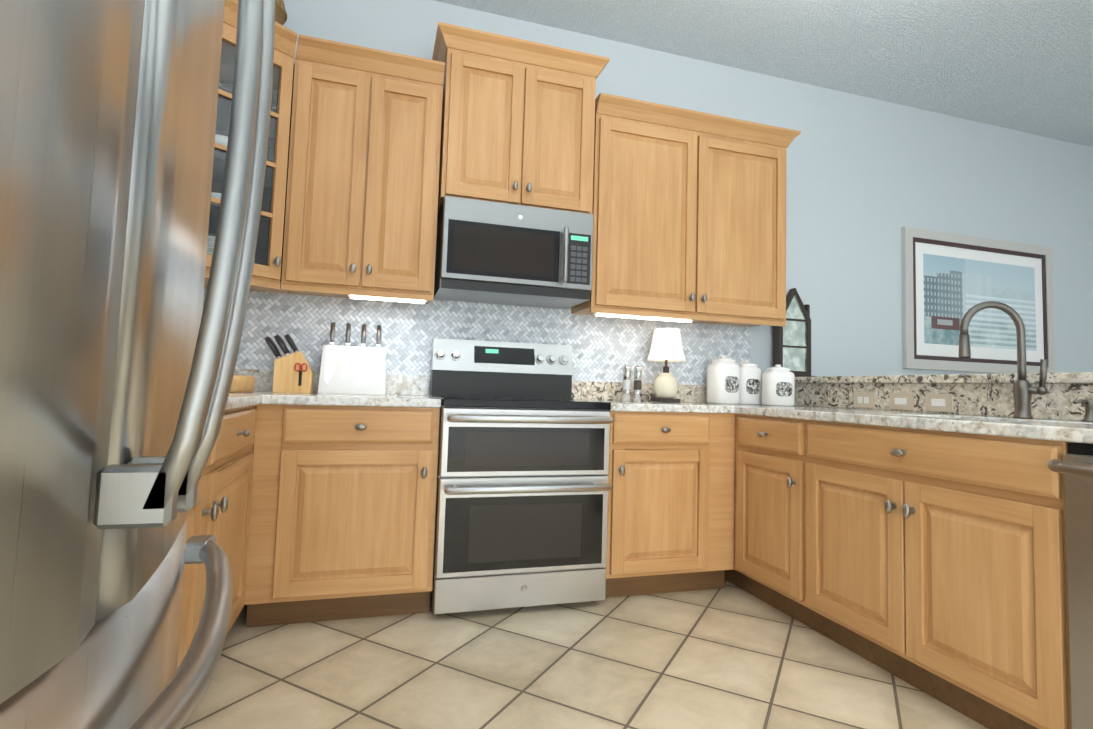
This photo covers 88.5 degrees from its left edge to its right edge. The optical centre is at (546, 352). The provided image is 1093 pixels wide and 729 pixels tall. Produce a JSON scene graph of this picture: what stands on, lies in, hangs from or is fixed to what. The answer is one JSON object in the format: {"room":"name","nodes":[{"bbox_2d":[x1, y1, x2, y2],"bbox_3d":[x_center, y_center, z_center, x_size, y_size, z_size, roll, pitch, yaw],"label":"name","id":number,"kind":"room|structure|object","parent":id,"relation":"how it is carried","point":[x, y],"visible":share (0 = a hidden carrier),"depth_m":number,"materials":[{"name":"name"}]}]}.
{"room":"kitchen","nodes":[
{"label":"kitchen","id":0,"kind":"room"},
{"bbox_2d":[181,579,987,728],"bbox_3d":[2.338,1.117,0.626,7.350,0.060,6.330,3,-4,-17],"label":"floor","id":1,"kind":"structure","parent":0,"point":[729,655],"depth_m":1.91,"materials":[{"name":"tile"}]},
{"bbox_2d":[0,0,274,728],"bbox_3d":[-0.778,0.075,0.441,0.970,1.762,1.078,3,-4,-17],"label":"fridge","id":2,"kind":"object","parent":1,"relation":"on","point":[119,346],"visible":1,"depth_m":0.52,"materials":[{"name":"grey metal"}]},
{"bbox_2d":[177,405,255,669],"bbox_3d":[-1.260,0.589,1.443,0.668,0.876,1.151,3,-4,-17],"label":"base cabinet","id":3,"kind":"object","parent":1,"relation":"on","point":[220,511],"visible":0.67,"depth_m":1.66,"materials":[{"name":"brown wood"}]},
{"bbox_2d":[225,391,268,410],"bbox_3d":[-1.339,0.152,1.812,0.685,0.038,1.854,3,-4,-17],"label":"countertop","id":4,"kind":"structure","parent":3,"relation":"on","point":[235,400],"depth_m":1.96,"materials":[{"name":"stone"}]},
{"bbox_2d":[229,375,254,392],"bbox_3d":[-1.518,0.128,2.385,0.492,0.072,0.492,3,-4,-17],"label":"cutting board","id":5,"kind":"object","parent":4,"relation":"on","point":[242,384],"visible":0.29,"depth_m":2.35,"materials":[{"name":"brown wood"}]},
{"bbox_2d":[234,369,706,402],"bbox_3d":[0.047,0.150,2.227,3.576,0.106,1.854,3,-4,-17],"label":"backsplash","id":6,"kind":"structure","parent":4,"relation":"on","point":[419,385],"depth_m":3.21,"materials":[{"name":"stone"}]},
{"bbox_2d":[244,404,439,626],"bbox_3d":[-0.887,0.671,2.529,0.708,0.876,0.685,3,-4,-17],"label":"base cabinet","id":7,"kind":"object","parent":1,"relation":"on","point":[342,514],"visible":0.9,"depth_m":2.24,"materials":[{"name":"brown wood"}]},
{"bbox_2d":[269,392,440,407],"bbox_3d":[-0.856,0.217,2.575,0.670,0.038,0.663,3,-4,-17],"label":"countertop","id":8,"kind":"structure","parent":7,"relation":"on","point":[319,399],"depth_m":2.28,"materials":[{"name":"stone"}]},
{"bbox_2d":[265,334,313,392],"bbox_3d":[-1.220,0.053,2.651,0.215,0.276,0.120,3,-4,-17],"label":"knife block","id":9,"kind":"object","parent":8,"relation":"on","point":[293,372],"visible":1,"depth_m":2.61,"materials":[{"name":"brown wood"}]},
{"bbox_2d":[318,322,385,394],"bbox_3d":[-0.949,0.031,2.769,0.310,0.351,0.102,3,-4,-17],"label":"knife block","id":10,"kind":"object","parent":8,"relation":"on","point":[347,368],"visible":1,"depth_m":2.74,"materials":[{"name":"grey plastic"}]},
{"bbox_2d":[430,338,612,614],"bbox_3d":[-0.161,0.535,2.709,0.759,1.215,0.724,3,-4,-17],"label":"range","id":11,"kind":"object","parent":1,"relation":"on","point":[524,487],"visible":0.98,"depth_m":2.44,"materials":[{"name":"silver metal"}]},
{"bbox_2d":[605,411,734,597],"bbox_3d":[0.519,0.742,2.946,0.684,0.876,0.685,3,-4,-17],"label":"base cabinet","id":12,"kind":"object","parent":1,"relation":"on","point":[670,475],"visible":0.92,"depth_m":2.66,"materials":[{"name":"brown wood"}]},
{"bbox_2d":[589,400,732,413],"bbox_3d":[0.503,0.285,2.979,0.631,0.038,0.663,3,-4,-17],"label":"countertop","id":13,"kind":"structure","parent":12,"relation":"on","point":[628,406],"depth_m":2.69,"materials":[{"name":"stone"}]},
{"bbox_2d":[622,366,630,400],"bbox_3d":[0.456,0.177,3.183,0.048,0.200,0.047,3,-4,-17],"label":"salt mill","id":14,"kind":"object","parent":13,"relation":"on","point":[626,393],"visible":1,"depth_m":3.16,"materials":[{"name":"silver metal"}]},
{"bbox_2d":[633,366,641,400],"bbox_3d":[0.520,0.180,3.202,0.048,0.200,0.047,3,-4,-17],"label":"pepper mill","id":15,"kind":"object","parent":13,"relation":"on","point":[637,391],"visible":1,"depth_m":3.18,"materials":[{"name":"silver metal"}]},
{"bbox_2d":[647,328,685,402],"bbox_3d":[0.686,0.077,3.216,0.217,0.418,0.217,3,-4,-17],"label":"table lamp","id":16,"kind":"object","parent":13,"relation":"on","point":[666,346],"visible":1,"depth_m":3.15,"materials":[{"name":"white fabric"}]},
{"bbox_2d":[724,570,731,582],"bbox_3d":[1.199,0.777,3.159,0.778,0.876,0.666,3,-4,-17],"label":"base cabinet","id":17,"kind":"object","parent":1,"relation":"on","point":[728,573],"depth_m":2.91,"materials":[{"name":"brown wood"}]},
{"bbox_2d":[732,414,795,619],"bbox_3d":[1.359,0.747,2.626,0.778,0.876,0.449,3,-4,-17],"label":"base cabinet","id":18,"kind":"object","parent":1,"relation":"on","point":[765,446],"depth_m":2.54,"materials":[{"name":"brown wood"}]},
{"bbox_2d":[796,419,1073,728],"bbox_3d":[1.555,0.711,1.973,0.778,0.876,0.915,3,-4,-17],"label":"base cabinet","id":19,"kind":"object","parent":1,"relation":"on","point":[931,563],"depth_m":1.74,"materials":[{"name":"brown wood"}]},
{"bbox_2d":[733,404,1092,443],"bbox_3d":[1.494,0.267,2.226,0.795,0.038,2.673,3,-4,-17],"label":"countertop","id":20,"kind":"structure","parent":19,"relation":"on","point":[1074,431],"depth_m":1.89,"materials":[{"name":"stone"}]},
{"bbox_2d":[707,355,739,403],"bbox_3d":[1.045,0.161,3.312,0.162,0.285,0.164,3,-4,-17],"label":"canister","id":21,"kind":"object","parent":20,"relation":"on","point":[723,379],"visible":1,"depth_m":3.24,"materials":[{"name":"white ceramic"}]},
{"bbox_2d":[738,360,761,404],"bbox_3d":[1.204,0.180,3.374,0.154,0.265,0.158,3,-4,-17],"label":"medium canister","id":22,"kind":"object","parent":20,"relation":"on","point":[750,382],"visible":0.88,"depth_m":3.30,"materials":[{"name":"white ceramic"}]},
{"bbox_2d":[761,365,794,405],"bbox_3d":[1.331,0.189,3.223,0.166,0.235,0.171,3,-4,-17],"label":"canister","id":23,"kind":"object","parent":20,"relation":"on","point":[778,385],"visible":0.98,"depth_m":3.15,"materials":[{"name":"white ceramic"}]},
{"bbox_2d":[959,301,1048,418],"bbox_3d":[1.711,0.024,2.102,0.246,0.443,0.171,3,-4,-17],"label":"faucet","id":24,"kind":"object","parent":20,"relation":"on","point":[1024,390],"visible":1,"depth_m":2.12,"materials":[{"name":"silver metal"}]},
{"bbox_2d":[1073,399,1092,421],"bbox_3d":[1.869,0.201,1.948,0.098,0.080,0.044,3,-4,-17],"label":"soap dispenser","id":25,"kind":"object","parent":20,"relation":"on","point":[1088,406],"visible":1,"depth_m":1.95,"materials":[{"name":"silver metal"}]},
{"bbox_2d":[1047,443,1092,728],"bbox_3d":[1.644,0.666,1.204,0.653,0.872,0.600,3,-4,-17],"label":"dishwasher","id":26,"kind":"object","parent":1,"relation":"on","point":[1075,466],"visible":1,"depth_m":1.39,"materials":[{"name":"silver metal"}]},
{"bbox_2d":[252,0,1092,402],"bbox_3d":[1.494,-0.294,3.708,7.350,3.100,0.100,3,-4,-17],"label":"wall","id":27,"kind":"structure","parent":0,"point":[868,180],"depth_m":3.88,"materials":[{"name":"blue paint"}]},
{"bbox_2d":[204,0,297,293],"bbox_3d":[-1.490,-0.873,2.476,0.678,1.158,0.605,3,-4,-17],"label":"upper cabinet","id":28,"kind":"object","parent":27,"relation":"attached to","point":[267,272],"visible":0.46,"depth_m":2.50,"materials":[{"name":"brown wood"}]},
{"bbox_2d":[207,236,214,254],"bbox_3d":[-1.449,-0.409,2.447,0.250,0.139,0.247,3,-4,-17],"label":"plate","id":29,"kind":"object","parent":28,"relation":"in","point":[212,239],"depth_m":2.35,"materials":[{"name":"white ceramic"}]},
{"bbox_2d":[210,192,220,205],"bbox_3d":[-1.441,-0.640,2.462,0.260,0.073,0.257,3,-4,-17],"label":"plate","id":30,"kind":"object","parent":28,"relation":"in","point":[218,196],"depth_m":2.39,"materials":[{"name":"white ceramic"}]},
{"bbox_2d":[215,134,227,145],"bbox_3d":[-1.434,-0.890,2.478,0.198,0.065,0.198,4,-4,-25],"label":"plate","id":31,"kind":"object","parent":28,"relation":"in","point":[225,142],"depth_m":2.40,"materials":[{"name":"white ceramic"}]},
{"bbox_2d":[275,0,286,24],"bbox_3d":[-1.440,-1.588,2.551,0.478,0.450,0.350,3,-4,-17],"label":"basket","id":32,"kind":"object","parent":28,"relation":"on","point":[280,15],"visible":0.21,"depth_m":2.57,"materials":[{"name":"wicker"}]},
{"bbox_2d":[281,34,444,303],"bbox_3d":[-0.887,-0.835,2.770,0.674,1.158,0.385,3,-4,-17],"label":"upper cabinet","id":33,"kind":"object","parent":27,"relation":"attached to","point":[363,183],"visible":0.98,"depth_m":2.62,"materials":[{"name":"brown wood"}]},
{"bbox_2d":[348,295,426,303],"bbox_3d":[-0.756,-0.265,2.679,0.360,0.037,0.035,3,-4,-17],"label":"under-cabinet light","id":34,"kind":"object","parent":33,"relation":"attached to","point":[423,302],"depth_m":2.66,"materials":[{"name":"white plastic"}]},
{"bbox_2d":[203,288,750,398],"bbox_3d":[-0.313,-0.018,3.092,3.364,0.560,0.011,3,-4,-17],"label":"tile backsplash","id":35,"kind":"structure","parent":27,"relation":"attached to","point":[606,349],"depth_m":3.03,"materials":[{"name":"grey tile"}]},
{"bbox_2d":[432,22,609,214],"bbox_3d":[-0.166,-1.138,2.984,0.889,0.832,0.420,3,-4,-17],"label":"upper cabinet","id":36,"kind":"object","parent":27,"relation":"attached to","point":[518,123],"visible":0.92,"depth_m":2.81,"materials":[{"name":"brown wood"}]},
{"bbox_2d":[434,195,593,308],"bbox_3d":[-0.176,-0.499,2.921,0.762,0.442,0.448,3,-4,-17],"label":"over-the-range microwave","id":37,"kind":"object","parent":36,"relation":"attached to","point":[492,252],"visible":1,"depth_m":2.76,"materials":[{"name":"silver metal"}]},
{"bbox_2d":[571,93,800,326],"bbox_3d":[0.821,-0.749,3.277,1.272,1.158,0.385,3,-4,-17],"label":"upper cabinet","id":38,"kind":"object","parent":27,"relation":"attached to","point":[689,210],"visible":1,"depth_m":3.11,"materials":[{"name":"brown wood"}]},
{"bbox_2d":[594,313,692,321],"bbox_3d":[0.537,-0.201,3.063,0.580,0.037,0.035,3,-4,-17],"label":"under-cabinet light","id":39,"kind":"object","parent":38,"relation":"attached to","point":[597,314],"depth_m":3.04,"materials":[{"name":"white plastic"}]},
{"bbox_2d":[901,226,1054,373],"bbox_3d":[3.227,-0.354,4.160,1.480,1.005,0.032,3,-4,-17],"label":"framed art","id":40,"kind":"object","parent":27,"relation":"attached to","point":[949,280],"visible":0.9,"depth_m":4.13,"materials":[{"name":"paper"}]},
{"bbox_2d":[433,0,1092,147],"bbox_3d":[2.436,-2.055,0.832,7.350,0.100,6.330,3,-4,-17],"label":"ceiling","id":41,"kind":"structure","parent":0,"point":[1025,66],"depth_m":3.37,"materials":[{"name":"white paint"}]},
{"bbox_2d":[794,405,1080,420],"bbox_3d":[1.993,0.653,2.221,0.128,1.050,2.928,3,-4,-17],"label":"wall","id":42,"kind":"structure","parent":0,"point":[946,413],"depth_m":2.57,"materials":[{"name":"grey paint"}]},
{"bbox_2d":[795,372,1092,419],"bbox_3d":[1.999,0.175,2.233,0.235,0.175,2.958,3,-4,-17],"label":"backsplash","id":43,"kind":"structure","parent":42,"relation":"on","point":[984,394],"depth_m":2.46,"materials":[{"name":"beige stone"}]},
{"bbox_2d":[774,288,815,376],"bbox_3d":[1.583,-0.126,3.590,0.285,0.574,0.070,3,-4,-17],"label":"mirror","id":44,"kind":"object","parent":43,"relation":"on","point":[792,344],"visible":0.71,"depth_m":3.59,"materials":[{"name":"grey wood"}]},
{"bbox_2d":[853,392,874,407],"bbox_3d":[1.684,0.254,2.976,0.008,0.082,0.135,3,-4,-17],"label":"outlet","id":45,"kind":"object","parent":43,"relation":"attached to","point":[860,399],"depth_m":2.97,"materials":[{"name":"beige plastic"}]},
{"bbox_2d":[889,393,913,409],"bbox_3d":[1.748,0.243,2.763,0.009,0.082,0.135,3,-4,-17],"label":"outlet","id":46,"kind":"object","parent":43,"relation":"attached to","point":[898,401],"depth_m":2.76,"materials":[{"name":"beige plastic"}]},
{"bbox_2d":[925,394,953,411],"bbox_3d":[1.803,0.232,2.578,0.009,0.082,0.135,3,-4,-17],"label":"outlet","id":47,"kind":"object","parent":43,"relation":"attached to","point":[933,402],"depth_m":2.57,"materials":[{"name":"beige plastic"}]}
]}

